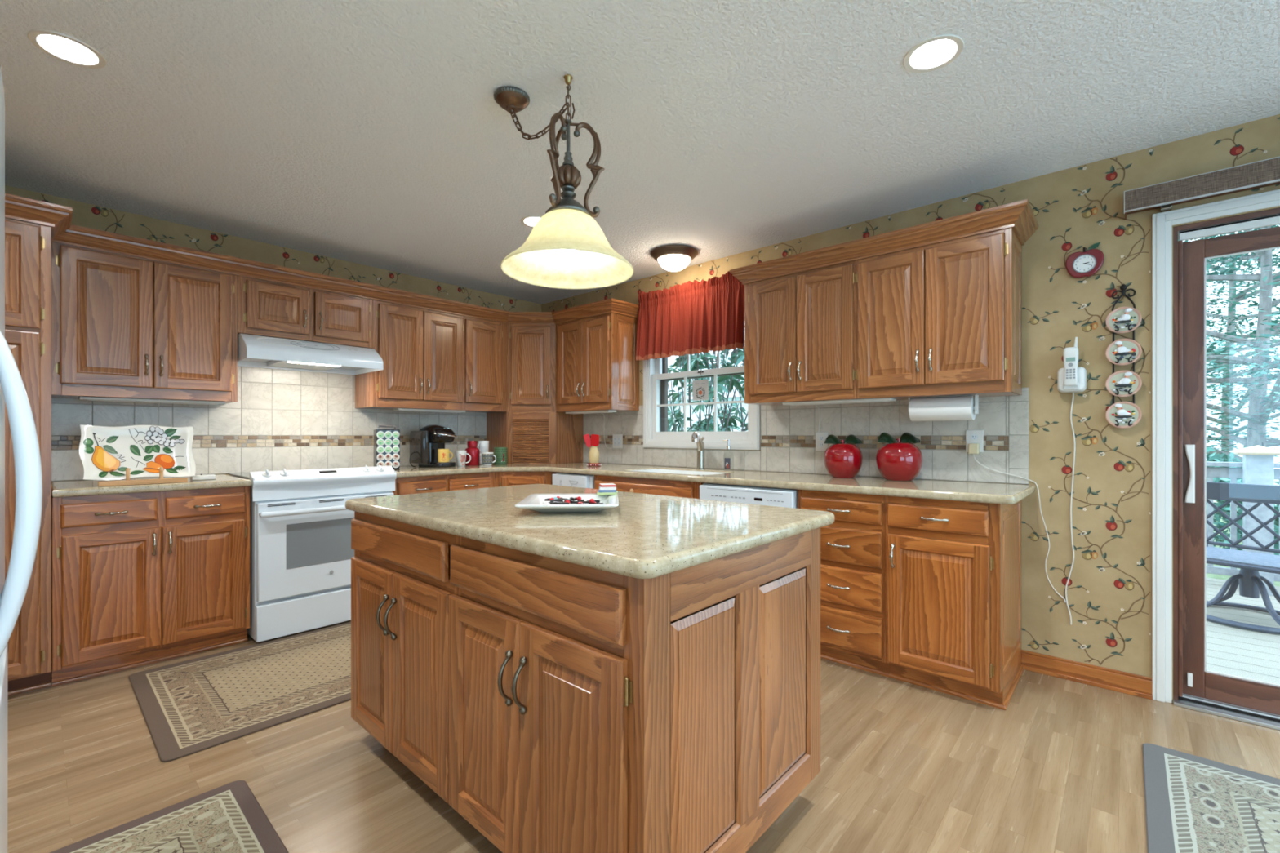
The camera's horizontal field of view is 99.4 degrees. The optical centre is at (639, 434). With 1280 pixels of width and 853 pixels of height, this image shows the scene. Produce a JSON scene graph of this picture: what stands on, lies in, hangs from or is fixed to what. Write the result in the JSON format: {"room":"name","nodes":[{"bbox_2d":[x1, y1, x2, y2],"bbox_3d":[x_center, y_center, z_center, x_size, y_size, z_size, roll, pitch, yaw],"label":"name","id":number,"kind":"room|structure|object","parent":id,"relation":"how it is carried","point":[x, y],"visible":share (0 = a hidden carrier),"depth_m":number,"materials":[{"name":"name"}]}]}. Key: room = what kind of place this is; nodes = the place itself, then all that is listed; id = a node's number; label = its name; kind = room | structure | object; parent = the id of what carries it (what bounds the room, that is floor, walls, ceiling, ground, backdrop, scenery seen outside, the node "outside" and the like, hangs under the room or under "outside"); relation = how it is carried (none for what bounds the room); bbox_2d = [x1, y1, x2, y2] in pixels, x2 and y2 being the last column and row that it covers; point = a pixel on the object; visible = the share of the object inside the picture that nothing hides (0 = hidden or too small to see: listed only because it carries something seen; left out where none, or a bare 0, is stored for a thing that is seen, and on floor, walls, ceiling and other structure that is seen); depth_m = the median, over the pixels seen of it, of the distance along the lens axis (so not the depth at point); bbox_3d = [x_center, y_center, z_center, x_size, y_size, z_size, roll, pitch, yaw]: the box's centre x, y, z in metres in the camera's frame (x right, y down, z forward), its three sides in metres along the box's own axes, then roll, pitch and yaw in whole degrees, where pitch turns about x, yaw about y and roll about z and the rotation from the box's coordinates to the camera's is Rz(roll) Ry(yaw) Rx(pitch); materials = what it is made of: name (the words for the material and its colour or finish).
{"room":"kitchen","nodes":[
{"label":"kitchen","id":0,"kind":"room"},
{"bbox_2d":[4,185,541,481],"bbox_3d":[-2.401,-0.085,3.789,0.151,2.490,4.450,0,0,42],"label":"wall","id":1,"kind":"structure","parent":0,"point":[84,215],"depth_m":3.56,"materials":[{"name":"yellow paper"}]},
{"bbox_2d":[51,242,237,403],"bbox_3d":[-2.731,-0.573,3.026,0.374,0.751,0.750,0,0,42],"label":"upper cabinet","id":2,"kind":"object","parent":1,"relation":"attached to","point":[126,326],"visible":0.99,"depth_m":2.88,"materials":[{"name":"brown wood"}]},
{"bbox_2d":[78,396,225,426],"bbox_3d":[-2.749,0.023,3.074,0.290,0.439,0.600,0,0,42],"label":"light","id":3,"kind":"object","parent":2,"relation":"attached to","point":[88,398],"visible":0.85,"depth_m":2.96,"materials":[{"name":"white"}]},
{"bbox_2d":[51,365,486,481],"bbox_3d":[-2.041,-0.107,4.076,0.004,0.706,3.238,0,0,42],"label":"backsplash","id":4,"kind":"structure","parent":1,"relation":"attached to","point":[289,420],"depth_m":3.62,"materials":[{"name":"tile"}]},
{"bbox_2d":[237,275,372,348],"bbox_3d":[-2.222,-0.777,3.593,0.374,0.341,0.771,0,0,42],"label":"upper cabinet","id":5,"kind":"object","parent":1,"relation":"attached to","point":[268,308],"visible":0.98,"depth_m":3.45,"materials":[{"name":"brown wood"}]},
{"bbox_2d":[237,333,383,374],"bbox_3d":[-2.171,-0.521,3.551,0.488,0.162,0.765,0,0,42],"label":"range hood","id":6,"kind":"object","parent":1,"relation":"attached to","point":[253,351],"visible":0.97,"depth_m":3.44,"materials":[{"name":"white metal"}]},
{"bbox_2d":[355,299,463,410],"bbox_3d":[-1.730,-0.573,4.140,0.374,0.751,0.698,0,0,42],"label":"upper cabinet","id":7,"kind":"object","parent":1,"relation":"attached to","point":[420,350],"visible":0.98,"depth_m":4.00,"materials":[{"name":"brown wood"}]},
{"bbox_2d":[393,408,465,413],"bbox_3d":[-1.612,-0.187,4.190,0.090,0.018,0.540,0,0,42],"label":"light","id":8,"kind":"object","parent":7,"relation":"attached to","point":[394,409],"visible":1,"depth_m":4.13,"materials":[{"name":"white"}]},
{"bbox_2d":[462,315,506,413],"bbox_3d":[-1.361,-0.573,4.551,0.374,0.751,0.406,0,0,42],"label":"upper cabinet","id":9,"kind":"object","parent":1,"relation":"attached to","point":[485,341],"visible":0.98,"depth_m":4.44,"materials":[{"name":"brown wood"}]},
{"bbox_2d":[0,0,1279,304],"bbox_3d":[0.481,-1.300,1.201,7.900,0.060,4.450,0,0,42],"label":"ceiling","id":10,"kind":"structure","parent":0,"point":[373,133],"depth_m":2.11,"materials":[{"name":"white paint"}]},
{"bbox_2d":[26,29,106,68],"bbox_3d":[-1.883,-1.290,1.789,0.180,0.049,0.180,0,0,42],"label":"recessed light","id":11,"kind":"object","parent":10,"relation":"in","point":[65,48],"visible":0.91,"depth_m":1.80,"materials":[{"name":"white"}]},
{"bbox_2d":[520,215,542,227],"bbox_3d":[-0.619,-1.290,3.234,0.180,0.049,0.180,0,0,42],"label":"recessed light","id":12,"kind":"object","parent":10,"relation":"in","point":[531,220],"visible":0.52,"depth_m":3.25,"materials":[{"name":"white"}]},
{"bbox_2d":[493,74,633,288],"bbox_3d":[-0.259,-0.924,1.935,0.464,0.690,0.487,0,0,-23],"label":"pendant lamp","id":13,"kind":"object","parent":10,"relation":"hanging from","point":[566,248],"visible":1,"depth_m":1.93,"materials":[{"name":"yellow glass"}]},
{"bbox_2d":[650,244,697,271],"bbox_3d":[0.237,-1.207,3.776,0.332,0.124,0.332,0,0,42],"label":"flush ceiling light","id":14,"kind":"object","parent":10,"relation":"attached to","point":[673,258],"visible":1,"depth_m":3.69,"materials":[{"name":"glass"}]},
{"bbox_2d":[902,34,964,72],"bbox_3d":[0.976,-1.290,1.810,0.180,0.049,0.180,0,0,42],"label":"recessed light","id":15,"kind":"object","parent":10,"relation":"in","point":[935,52],"visible":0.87,"depth_m":1.83,"materials":[{"name":"white"}]},
{"bbox_2d":[8,620,1279,852],"bbox_3d":[0.481,1.190,1.201,7.900,0.060,4.450,0,0,42],"label":"floor","id":16,"kind":"structure","parent":0,"point":[906,767],"depth_m":1.88,"materials":[{"name":"brown wood"}]},
{"bbox_2d":[0,66,42,852],"bbox_3d":[-1.239,0.259,0.566,0.878,1.803,0.828,0,0,42],"label":"refrigerator","id":17,"kind":"object","parent":16,"relation":"on","point":[28,466],"visible":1,"depth_m":0.82,"materials":[{"name":"white metal"}]},
{"bbox_2d":[4,193,73,696],"bbox_3d":[-3.150,0.064,2.335,0.671,2.193,0.965,0,0,42],"label":"pantry cabinet","id":18,"kind":"object","parent":16,"relation":"on","point":[31,225],"visible":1,"depth_m":2.41,"materials":[{"name":"brown wood"}]},
{"bbox_2d":[51,486,249,686],"bbox_3d":[-2.623,0.722,2.927,0.664,0.876,0.748,0,0,42],"label":"base cabinet","id":19,"kind":"object","parent":16,"relation":"on","point":[138,580],"visible":0.95,"depth_m":2.69,"materials":[{"name":"brown wood"}]},
{"bbox_2d":[51,474,251,497],"bbox_3d":[-2.632,0.265,2.934,0.639,0.038,0.747,0,0,42],"label":"countertop","id":20,"kind":"structure","parent":19,"relation":"on","point":[81,487],"depth_m":2.72,"materials":[{"name":"stone"}]},
{"bbox_2d":[97,466,187,486],"bbox_3d":[-2.526,0.203,2.759,0.182,0.085,0.330,0,0,42],"label":"stand","id":21,"kind":"object","parent":20,"relation":"on","point":[161,480],"visible":0.95,"depth_m":2.69,"materials":[{"name":"brown wood"}]},
{"bbox_2d":[79,424,195,480],"bbox_3d":[-2.541,0.085,2.761,0.145,0.274,0.433,0,0,44],"label":"platter","id":22,"kind":"object","parent":21,"relation":"on","point":[105,453],"visible":0.99,"depth_m":2.76,"materials":[{"name":"ceramic"}]},
{"bbox_2d":[190,474,216,480],"bbox_3d":[-2.397,0.229,2.979,0.060,0.032,0.105,0,0,42],"label":"base","id":23,"kind":"object","parent":20,"relation":"on","point":[206,477],"visible":0.89,"depth_m":2.96,"materials":[{"name":"white plastic"}]},
{"bbox_2d":[49,780,288,852],"bbox_3d":[-1.270,1.155,1.405,0.660,0.008,0.543,0,0,42],"label":"rug","id":24,"kind":"object","parent":16,"relation":"on","point":[228,818],"visible":1,"depth_m":1.58,"materials":[{"name":"fabric"}]},
{"bbox_2d":[128,621,351,762],"bbox_3d":[-1.516,1.155,2.879,1.048,0.008,1.662,0,0,42],"label":"rug","id":25,"kind":"object","parent":16,"relation":"on","point":[193,706],"visible":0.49,"depth_m":2.45,"materials":[{"name":"fabric"}]},
{"bbox_2d":[226,464,396,642],"bbox_3d":[-2.081,0.677,3.470,0.730,0.966,0.783,0,0,42],"label":"range","id":26,"kind":"object","parent":16,"relation":"on","point":[301,553],"visible":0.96,"depth_m":3.15,"materials":[{"name":"white metal"}]},
{"bbox_2d":[226,467,341,478],"bbox_3d":[-2.136,0.242,3.519,0.583,0.006,0.778,0,0,42],"label":"cooktop","id":27,"kind":"object","parent":26,"relation":"in","point":[241,474],"depth_m":3.33,"materials":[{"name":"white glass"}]},
{"bbox_2d":[392,471,495,495],"bbox_3d":[-1.584,0.722,4.084,0.664,0.876,0.792,0,0,42],"label":"base cabinet","id":28,"kind":"object","parent":16,"relation":"on","point":[424,484],"visible":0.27,"depth_m":3.86,"materials":[{"name":"brown wood"}]},
{"bbox_2d":[495,471,555,487],"bbox_3d":[-0.925,0.722,4.635,0.910,0.876,0.910,0,0,42],"label":"base cabinet","id":29,"kind":"object","parent":16,"relation":"on","point":[502,478],"visible":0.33,"depth_m":4.20,"materials":[{"name":"brown wood"}]},
{"bbox_2d":[394,462,1035,504],"bbox_3d":[-0.076,0.265,3.340,3.900,0.038,1.700,0,0,42],"label":"countertop","id":30,"kind":"structure","parent":29,"relation":"on","point":[968,491],"depth_m":2.98,"materials":[{"name":"stone"}]},
{"bbox_2d":[373,425,399,470],"bbox_3d":[-1.795,0.088,3.851,0.168,0.315,0.168,0,0,42],"label":"rack","id":31,"kind":"object","parent":30,"relation":"on","point":[375,431],"visible":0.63,"depth_m":3.81,"materials":[{"name":"green plastic"}]},
{"bbox_2d":[408,424,456,467],"bbox_3d":[-1.606,0.084,4.167,0.298,0.324,0.310,0,0,34],"label":"coffee maker","id":32,"kind":"object","parent":30,"relation":"on","point":[424,443],"visible":0.96,"depth_m":4.12,"materials":[{"name":"black plastic"}]},
{"bbox_2d":[437,448,453,462],"bbox_3d":[-1.495,0.158,4.154,0.085,0.100,0.101,0,0,27],"label":"mug","id":33,"kind":"object","parent":32,"relation":"on","point":[443,455],"visible":1,"depth_m":4.11,"materials":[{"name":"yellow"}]},
{"bbox_2d":[455,450,471,466],"bbox_3d":[-1.406,0.184,4.294,0.086,0.122,0.108,0,0,34],"label":"mug","id":34,"kind":"object","parent":30,"relation":"on","point":[460,455],"visible":1,"depth_m":4.26,"materials":[{"name":"white ceramic"}]},
{"bbox_2d":[465,440,479,465],"bbox_3d":[-1.356,0.146,4.393,0.114,0.199,0.114,0,0,42],"label":"insulated bottle","id":35,"kind":"object","parent":30,"relation":"on","point":[472,449],"visible":0.98,"depth_m":4.35,"materials":[{"name":"red"}]},
{"bbox_2d":[479,453,482,464],"bbox_3d":[-1.308,0.197,4.538,0.086,0.098,0.106,0,0,-12],"label":"mug","id":36,"kind":"object","parent":30,"relation":"on","point":[480,457],"visible":0.28,"depth_m":4.51,"materials":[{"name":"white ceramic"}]},
{"bbox_2d":[477,440,488,453],"bbox_3d":[-1.308,0.098,4.538,0.088,0.098,0.106,0,0,-13],"label":"mug","id":37,"kind":"object","parent":36,"relation":"on","point":[483,446],"visible":0.85,"depth_m":4.51,"materials":[{"name":"white ceramic"}]},
{"bbox_2d":[481,452,496,466],"bbox_3d":[-1.221,0.193,4.359,0.094,0.106,0.105,0,0,19],"label":"mug","id":38,"kind":"object","parent":30,"relation":"on","point":[487,457],"visible":1,"depth_m":4.32,"materials":[{"name":"white ceramic"}]},
{"bbox_2d":[493,447,506,465],"bbox_3d":[-1.148,0.174,4.474,0.107,0.143,0.106,0,0,42],"label":"canister","id":39,"kind":"object","parent":30,"relation":"on","point":[500,453],"visible":0.98,"depth_m":4.43,"materials":[{"name":"green metal"}]},
{"bbox_2d":[486,412,583,463],"bbox_3d":[-0.931,0.025,4.745,0.856,0.442,0.236,0,0,-3],"label":"appliance garage","id":40,"kind":"object","parent":30,"relation":"on","point":[528,437],"visible":0.94,"depth_m":4.64,"materials":[{"name":"brown wood"}]},
{"bbox_2d":[586,446,601,466],"bbox_3d":[-0.363,0.168,4.284,0.114,0.156,0.116,0,0,42],"label":"utensil holder","id":41,"kind":"object","parent":30,"relation":"on","point":[593,455],"visible":0.99,"depth_m":4.25,"materials":[{"name":"yellow ceramic"}]},
{"bbox_2d":[591,434,599,446],"bbox_3d":[-0.351,0.110,4.265,0.075,0.232,0.021,0,0,24],"label":"spatula","id":42,"kind":"object","parent":41,"relation":"in","point":[594,437],"visible":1,"depth_m":4.26,"materials":[{"name":"red plastic"}]},
{"bbox_2d":[631,469,729,475],"bbox_3d":[0.257,0.350,3.707,0.717,0.190,0.387,0,0,42],"label":"sink","id":43,"kind":"object","parent":30,"relation":"in","point":[667,471],"visible":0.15,"depth_m":3.91,"materials":[{"name":"white ceramic"}]},
{"bbox_2d":[691,431,705,469],"bbox_3d":[0.415,0.112,3.858,0.068,0.267,0.189,0,0,23],"label":"faucet","id":44,"kind":"object","parent":30,"relation":"on","point":[695,437],"visible":1,"depth_m":3.89,"materials":[{"name":"silver metal"}]},
{"bbox_2d":[722,439,733,471],"bbox_3d":[0.607,0.139,3.738,0.068,0.214,0.053,0,0,30],"label":"soap dispenser","id":45,"kind":"object","parent":30,"relation":"on","point":[726,460],"visible":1,"depth_m":3.72,"materials":[{"name":"clear glass"}]},
{"bbox_2d":[724,457,733,471],"bbox_3d":[0.610,0.170,3.739,0.068,0.152,0.056,0,0,42],"label":"bottle","id":46,"kind":"object","parent":30,"relation":"on","point":[726,460],"depth_m":3.72,"materials":[{"name":"multicoloured"}]},
{"bbox_2d":[823,434,862,478],"bbox_3d":[1.176,0.121,3.144,0.212,0.248,0.212,0,0,7],"label":"jar","id":47,"kind":"object","parent":30,"relation":"on","point":[842,459],"visible":1,"depth_m":3.08,"materials":[{"name":"ceramic"}]},
{"bbox_2d":[875,432,923,480],"bbox_3d":[1.409,0.116,2.955,0.232,0.260,0.232,0,0,0],"label":"jar","id":48,"kind":"object","parent":30,"relation":"on","point":[897,460],"visible":1,"depth_m":2.88,"materials":[{"name":"ceramic"}]},
{"bbox_2d":[551,472,594,488],"bbox_3d":[-0.320,0.726,4.235,0.423,0.868,0.605,0,0,42],"label":"trash compactor","id":49,"kind":"object","parent":16,"relation":"on","point":[575,480],"visible":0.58,"depth_m":4.00,"materials":[{"name":"white metal"}]},
{"bbox_2d":[351,511,820,852],"bbox_3d":[-0.281,0.722,1.872,1.478,0.876,0.900,0,0,42],"label":"kitchen island","id":50,"kind":"object","parent":16,"relation":"on","point":[554,705],"visible":0.96,"depth_m":1.36,"materials":[{"name":"brown wood"}]},
{"bbox_2d":[345,484,834,578],"bbox_3d":[-0.251,0.265,1.905,1.544,0.038,0.936,0,0,42],"label":"island countertop","id":51,"kind":"structure","parent":50,"relation":"on","point":[646,535],"depth_m":1.51,"materials":[{"name":"stone"}]},
{"bbox_2d":[515,493,618,512],"bbox_3d":[-0.229,0.228,1.798,0.314,0.034,0.314,0,0,-3],"label":"tray","id":52,"kind":"object","parent":51,"relation":"on","point":[533,501],"visible":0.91,"depth_m":1.70,"materials":[{"name":"white ceramic"}]},
{"bbox_2d":[594,475,704,498],"bbox_3d":[0.204,0.722,3.787,0.935,0.876,0.662,0,0,42],"label":"base cabinet","id":53,"kind":"object","parent":16,"relation":"on","point":[643,486],"visible":0.13,"depth_m":3.51,"materials":[{"name":"brown wood"}]},
{"bbox_2d":[699,483,797,508],"bbox_3d":[0.781,0.726,3.267,0.600,0.868,0.615,0,0,42],"label":"dishwasher","id":54,"kind":"object","parent":16,"relation":"on","point":[770,496],"visible":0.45,"depth_m":3.01,"materials":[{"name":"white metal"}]},
{"bbox_2d":[797,489,889,677],"bbox_3d":[1.176,0.722,2.913,0.443,0.876,0.664,0,0,42],"label":"base cabinet","id":55,"kind":"object","parent":16,"relation":"on","point":[853,547],"visible":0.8,"depth_m":2.65,"materials":[{"name":"brown wood"}]},
{"bbox_2d":[885,495,1023,710],"bbox_3d":[1.515,0.722,2.609,0.468,0.876,0.664,0,0,42],"label":"base cabinet","id":56,"kind":"object","parent":16,"relation":"on","point":[953,568],"visible":0.91,"depth_m":2.39,"materials":[{"name":"brown wood"}]},
{"bbox_2d":[1142,743,1279,852],"bbox_3d":[2.169,1.155,0.959,1.865,0.008,1.245,0,0,42],"label":"rug","id":57,"kind":"object","parent":16,"relation":"on","point":[1194,804],"visible":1,"depth_m":1.69,"materials":[{"name":"fabric"}]},
{"bbox_2d":[541,114,1279,702],"bbox_3d":[1.917,-0.085,2.800,7.600,2.490,0.151,0,0,42],"label":"wall","id":58,"kind":"structure","parent":0,"point":[1109,586],"depth_m":2.55,"materials":[{"name":"yellow paper"}]},
{"bbox_2d":[489,324,555,413],"bbox_3d":[-0.936,-0.573,4.850,0.606,0.751,0.606,0,0,42],"label":"upper cabinet","id":59,"kind":"object","parent":58,"relation":"attached to","point":[531,348],"visible":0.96,"depth_m":4.61,"materials":[{"name":"brown wood"}]},
{"bbox_2d":[555,312,639,412],"bbox_3d":[-0.382,-0.573,4.509,0.674,0.751,0.374,0,0,42],"label":"upper cabinet","id":60,"kind":"object","parent":58,"relation":"attached to","point":[597,367],"visible":1,"depth_m":4.34,"materials":[{"name":"brown wood"}]},
{"bbox_2d":[51,224,639,324],"bbox_3d":[-1.597,-0.989,3.833,3.398,0.088,0.904,0,0,-29],"label":"crown molding","id":61,"kind":"structure","parent":60,"relation":"attached to","point":[75,236],"depth_m":3.44,"materials":[{"name":"brown wood"}]},
{"bbox_2d":[565,409,616,448],"bbox_3d":[-0.342,-0.040,4.534,0.520,0.313,0.290,0,0,42],"label":"light","id":62,"kind":"object","parent":60,"relation":"attached to","point":[603,411],"visible":1,"depth_m":4.42,"materials":[{"name":"white"}]},
{"bbox_2d":[613,434,622,448],"bbox_3d":[-0.190,0.053,4.580,0.115,0.117,0.009,0,0,42],"label":"switch plate","id":63,"kind":"object","parent":58,"relation":"attached to","point":[617,438],"visible":1,"depth_m":4.57,"materials":[{"name":"white plastic"}]},
{"bbox_2d":[635,271,744,360],"bbox_3d":[0.365,-0.860,4.009,0.974,0.547,0.126,0,0,42],"label":"window valance","id":64,"kind":"object","parent":58,"relation":"attached to","point":[689,317],"visible":0.94,"depth_m":3.97,"materials":[{"name":"red fabric"}]},
{"bbox_2d":[643,351,759,449],"bbox_3d":[0.468,-0.425,4.087,1.051,1.054,0.168,0,0,42],"label":"window","id":65,"kind":"structure","parent":58,"relation":"in","point":[656,376],"depth_m":4.16,"materials":[{"name":"white paint"}]},
{"bbox_2d":[693,370,708,400],"bbox_3d":[0.451,-0.369,4.040,0.144,0.221,0.007,0,0,42],"label":"card","id":66,"kind":"object","parent":65,"relation":"hanging from","point":[700,387],"visible":1,"depth_m":4.04,"materials":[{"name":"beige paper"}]},
{"bbox_2d":[695,386,704,398],"bbox_3d":[0.448,-0.313,4.040,0.088,0.088,0.001,0,0,42],"label":"print","id":67,"kind":"object","parent":66,"relation":"attached to","point":[700,391],"depth_m":4.04,"materials":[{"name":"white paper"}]},
{"bbox_2d":[744,260,857,405],"bbox_3d":[0.999,-0.573,3.269,0.693,0.751,0.374,0,0,42],"label":"upper cabinet","id":68,"kind":"object","parent":58,"relation":"attached to","point":[800,328],"visible":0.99,"depth_m":3.13,"materials":[{"name":"brown wood"}]},
{"bbox_2d":[782,397,896,432],"bbox_3d":[1.183,-0.101,3.164,0.620,0.190,0.289,0,0,42],"label":"light","id":69,"kind":"object","parent":68,"relation":"attached to","point":[884,399],"visible":1,"depth_m":3.05,"materials":[{"name":"white"}]},
{"bbox_2d":[729,199,1038,284],"bbox_3d":[1.258,-0.989,3.032,1.528,0.088,0.386,0,0,42],"label":"crown molding","id":70,"kind":"structure","parent":68,"relation":"attached to","point":[1020,215],"depth_m":2.74,"materials":[{"name":"brown wood"}]},
{"bbox_2d":[583,387,1028,484],"bbox_3d":[0.483,0.003,3.985,3.878,0.486,0.004,0,0,42],"label":"backsplash","id":71,"kind":"structure","parent":58,"relation":"attached to","point":[788,433],"depth_m":3.23,"materials":[{"name":"tile"}]},
{"bbox_2d":[815,432,827,451],"bbox_3d":[1.134,0.042,3.391,0.080,0.117,0.008,0,0,42],"label":"outlet","id":72,"kind":"object","parent":58,"relation":"attached to","point":[820,437],"visible":0.94,"depth_m":3.39,"materials":[{"name":"white plastic"}]},
{"bbox_2d":[856,226,1022,400],"bbox_3d":[1.518,-0.573,2.803,0.702,0.751,0.374,0,0,42],"label":"upper cabinet","id":73,"kind":"object","parent":58,"relation":"attached to","point":[944,318],"visible":0.98,"depth_m":2.66,"materials":[{"name":"brown wood"}]},
{"bbox_2d":[908,395,978,421],"bbox_3d":[1.539,-0.134,2.764,0.312,0.124,0.121,0,0,42],"label":"paper towel","id":74,"kind":"object","parent":73,"relation":"attached to","point":[961,407],"visible":1,"depth_m":2.72,"materials":[{"name":"white paper"}]},
{"bbox_2d":[965,430,983,452],"bbox_3d":[1.749,0.032,2.840,0.080,0.117,0.008,0,0,42],"label":"outlet","id":75,"kind":"object","parent":58,"relation":"attached to","point":[971,436],"visible":0.7,"depth_m":2.84,"materials":[{"name":"white plastic"}]},
{"bbox_2d":[968,443,1065,602],"bbox_3d":[1.869,0.422,2.706,0.396,0.756,0.042,0,0,41],"label":"adapter","id":76,"kind":"object","parent":58,"relation":"attached to","point":[974,448],"visible":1,"depth_m":2.73,"materials":[{"name":"beige"}]},
{"bbox_2d":[1057,337,1086,624],"bbox_3d":[2.018,0.224,2.541,0.106,1.352,0.099,0,0,42],"label":"cordless phone","id":77,"kind":"object","parent":58,"relation":"attached to","point":[1072,378],"visible":1,"depth_m":2.52,"materials":[{"name":"white plastic"}]},
{"bbox_2d":[1065,242,1104,278],"bbox_3d":[2.074,-0.812,2.534,0.140,0.152,0.036,0,0,42],"label":"wall clock","id":78,"kind":"object","parent":58,"relation":"attached to","point":[1079,264],"visible":1,"depth_m":2.52,"materials":[{"name":"red plastic"}]},
{"bbox_2d":[1021,649,1152,699],"bbox_3d":[2.073,1.115,2.543,0.475,0.090,0.026,0,0,42],"label":"baseboard","id":79,"kind":"structure","parent":58,"relation":"attached to","point":[1125,682],"depth_m":2.53,"materials":[{"name":"brown wood"}]},
{"bbox_2d":[1111,284,1135,426],"bbox_3d":[2.167,-0.360,2.434,0.082,0.642,0.056,0,0,42],"label":"plate rack","id":80,"kind":"object","parent":58,"relation":"attached to","point":[1123,286],"visible":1,"depth_m":2.43,"materials":[{"name":"black metal"}]},
{"bbox_2d":[1105,338,1142,365],"bbox_3d":[2.169,-0.372,2.436,0.121,0.121,0.022,0,0,42],"label":"plate","id":81,"kind":"object","parent":80,"relation":"attached to","point":[1122,348],"visible":1,"depth_m":2.43,"materials":[{"name":"white"}]},
{"bbox_2d":[1105,306,1142,333],"bbox_3d":[2.169,-0.515,2.436,0.121,0.121,0.022,0,0,42],"label":"plate","id":82,"kind":"object","parent":80,"relation":"attached to","point":[1122,317],"visible":1,"depth_m":2.43,"materials":[{"name":"white"}]},
{"bbox_2d":[1106,370,1142,396],"bbox_3d":[2.169,-0.230,2.436,0.121,0.121,0.022,0,0,42],"label":"plate","id":83,"kind":"object","parent":80,"relation":"attached to","point":[1122,380],"visible":1,"depth_m":2.43,"materials":[{"name":"white"}]},
{"bbox_2d":[1105,401,1142,428],"bbox_3d":[2.169,-0.090,2.436,0.121,0.121,0.022,0,0,42],"label":"plate","id":84,"kind":"object","parent":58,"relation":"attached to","point":[1123,412],"visible":1,"depth_m":2.43,"materials":[{"name":"white"}]},
{"bbox_2d":[1124,155,1279,219],"bbox_3d":[2.937,-1.019,1.713,2.105,0.098,0.103,0,0,42],"label":"blind headbox","id":85,"kind":"object","parent":58,"relation":"attached to","point":[1266,172],"visible":1,"depth_m":2.22,"materials":[{"name":"brown fabric"}]},
{"bbox_2d":[1151,189,1279,730],"bbox_3d":[3.045,0.096,1.766,2.012,2.128,0.176,0,0,42],"label":"door","id":86,"kind":"structure","parent":58,"relation":"in","point":[1195,687],"depth_m":2.35,"materials":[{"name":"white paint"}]},
{"label":"outside","id":87,"kind":"structure","parent":0,"visible":0},
{"bbox_2d":[1206,479,1279,586],"bbox_3d":[8.375,1.835,17.175,42.000,0.150,29.830,0,0,42],"label":"ground","id":88,"kind":"structure","parent":87,"point":[1208,575],"depth_m":6.88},
{"bbox_2d":[667,348,747,431],"bbox_3d":[0.708,-0.136,5.748,1.895,3.599,2.268,0,0,-31],"label":"rhododendron","id":89,"kind":"object","parent":88,"relation":"on","point":[695,361],"visible":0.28,"depth_m":5.55,"materials":[{"name":"plant"}]},
{"bbox_2d":[667,375,747,431],"bbox_3d":[3.110,-0.340,21.789,8.400,4.200,3.600,0,0,42],"label":"house","id":90,"kind":"structure","parent":88,"relation":"on","point":[694,417],"depth_m":20.46,"materials":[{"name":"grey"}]},
{"bbox_2d":[671,346,747,431],"bbox_3d":[1.109,-0.134,6.108,2.095,3.597,2.227,0,0,4],"label":"rhododendron","id":91,"kind":"object","parent":88,"relation":"on","point":[707,358],"visible":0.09,"depth_m":6.11,"materials":[{"name":"plant"}]},
{"bbox_2d":[1177,224,1279,530],"bbox_3d":[7.567,-1.338,6.718,5.450,6.206,5.307,0,0,20],"label":"cedar tree","id":92,"kind":"object","parent":88,"relation":"on","point":[1260,406],"visible":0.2,"depth_m":6.80,"materials":[{"name":"green plant"}]},
{"bbox_2d":[1182,228,1279,520],"bbox_3d":[9.522,-1.994,9.631,6.505,7.537,6.999,0,0,-22],"label":"cedar tree","id":93,"kind":"object","parent":88,"relation":"on","point":[1213,300],"visible":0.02,"depth_m":9.15,"materials":[{"name":"green plant"}]},
{"bbox_2d":[1183,224,1279,521],"bbox_3d":[11.544,-2.413,11.348,7.779,8.353,7.786,0,0,-44],"label":"cedar tree","id":94,"kind":"object","parent":88,"relation":"on","point":[1231,328],"visible":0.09,"depth_m":11.05,"materials":[{"name":"green plant"}]},
{"bbox_2d":[1206,447,1279,555],"bbox_3d":[6.175,0.922,6.118,1.474,1.676,1.830,0,0,42],"label":"shrub","id":95,"kind":"object","parent":88,"relation":"on","point":[1212,457],"visible":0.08,"depth_m":5.52,"materials":[{"name":"green plant"}]},
{"bbox_2d":[1206,577,1279,684],"bbox_3d":[4.282,1.509,3.113,5.300,0.501,3.465,0,0,42],"label":"floor","id":96,"kind":"structure","parent":88,"relation":"on","point":[1232,651],"depth_m":3.30,"materials":[{"name":"wood"}]},
{"bbox_2d":[1206,461,1279,582],"bbox_3d":[5.293,0.704,4.239,5.100,0.950,0.140,0,0,42],"label":"deck railing","id":97,"kind":"object","parent":96,"relation":"on","point":[1233,473],"visible":0.08,"depth_m":4.54,"materials":[{"name":"paint"}]},
{"bbox_2d":[1206,481,1279,634],"bbox_3d":[4.128,0.784,3.686,0.678,0.941,0.656,0,0,-28],"label":"patio chair","id":98,"kind":"object","parent":96,"relation":"on","point":[1249,580],"visible":0.62,"depth_m":3.58,"materials":[{"name":"black metal"}]},
{"bbox_2d":[1230,445,1279,595],"bbox_3d":[4.947,0.671,4.348,0.280,1.175,0.280,0,0,42],"label":"post","id":99,"kind":"object","parent":96,"relation":"on","point":[1258,461],"visible":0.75,"depth_m":4.29,"materials":[{"name":"paint"}]},
{"bbox_2d":[1209,255,1279,511],"bbox_3d":[10.721,-1.606,6.588,6.745,6.739,6.240,0,0,-2],"label":"cedar tree","id":100,"kind":"object","parent":88,"relation":"on","point":[1247,371],"visible":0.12,"depth_m":7.92,"materials":[{"name":"green plant"}]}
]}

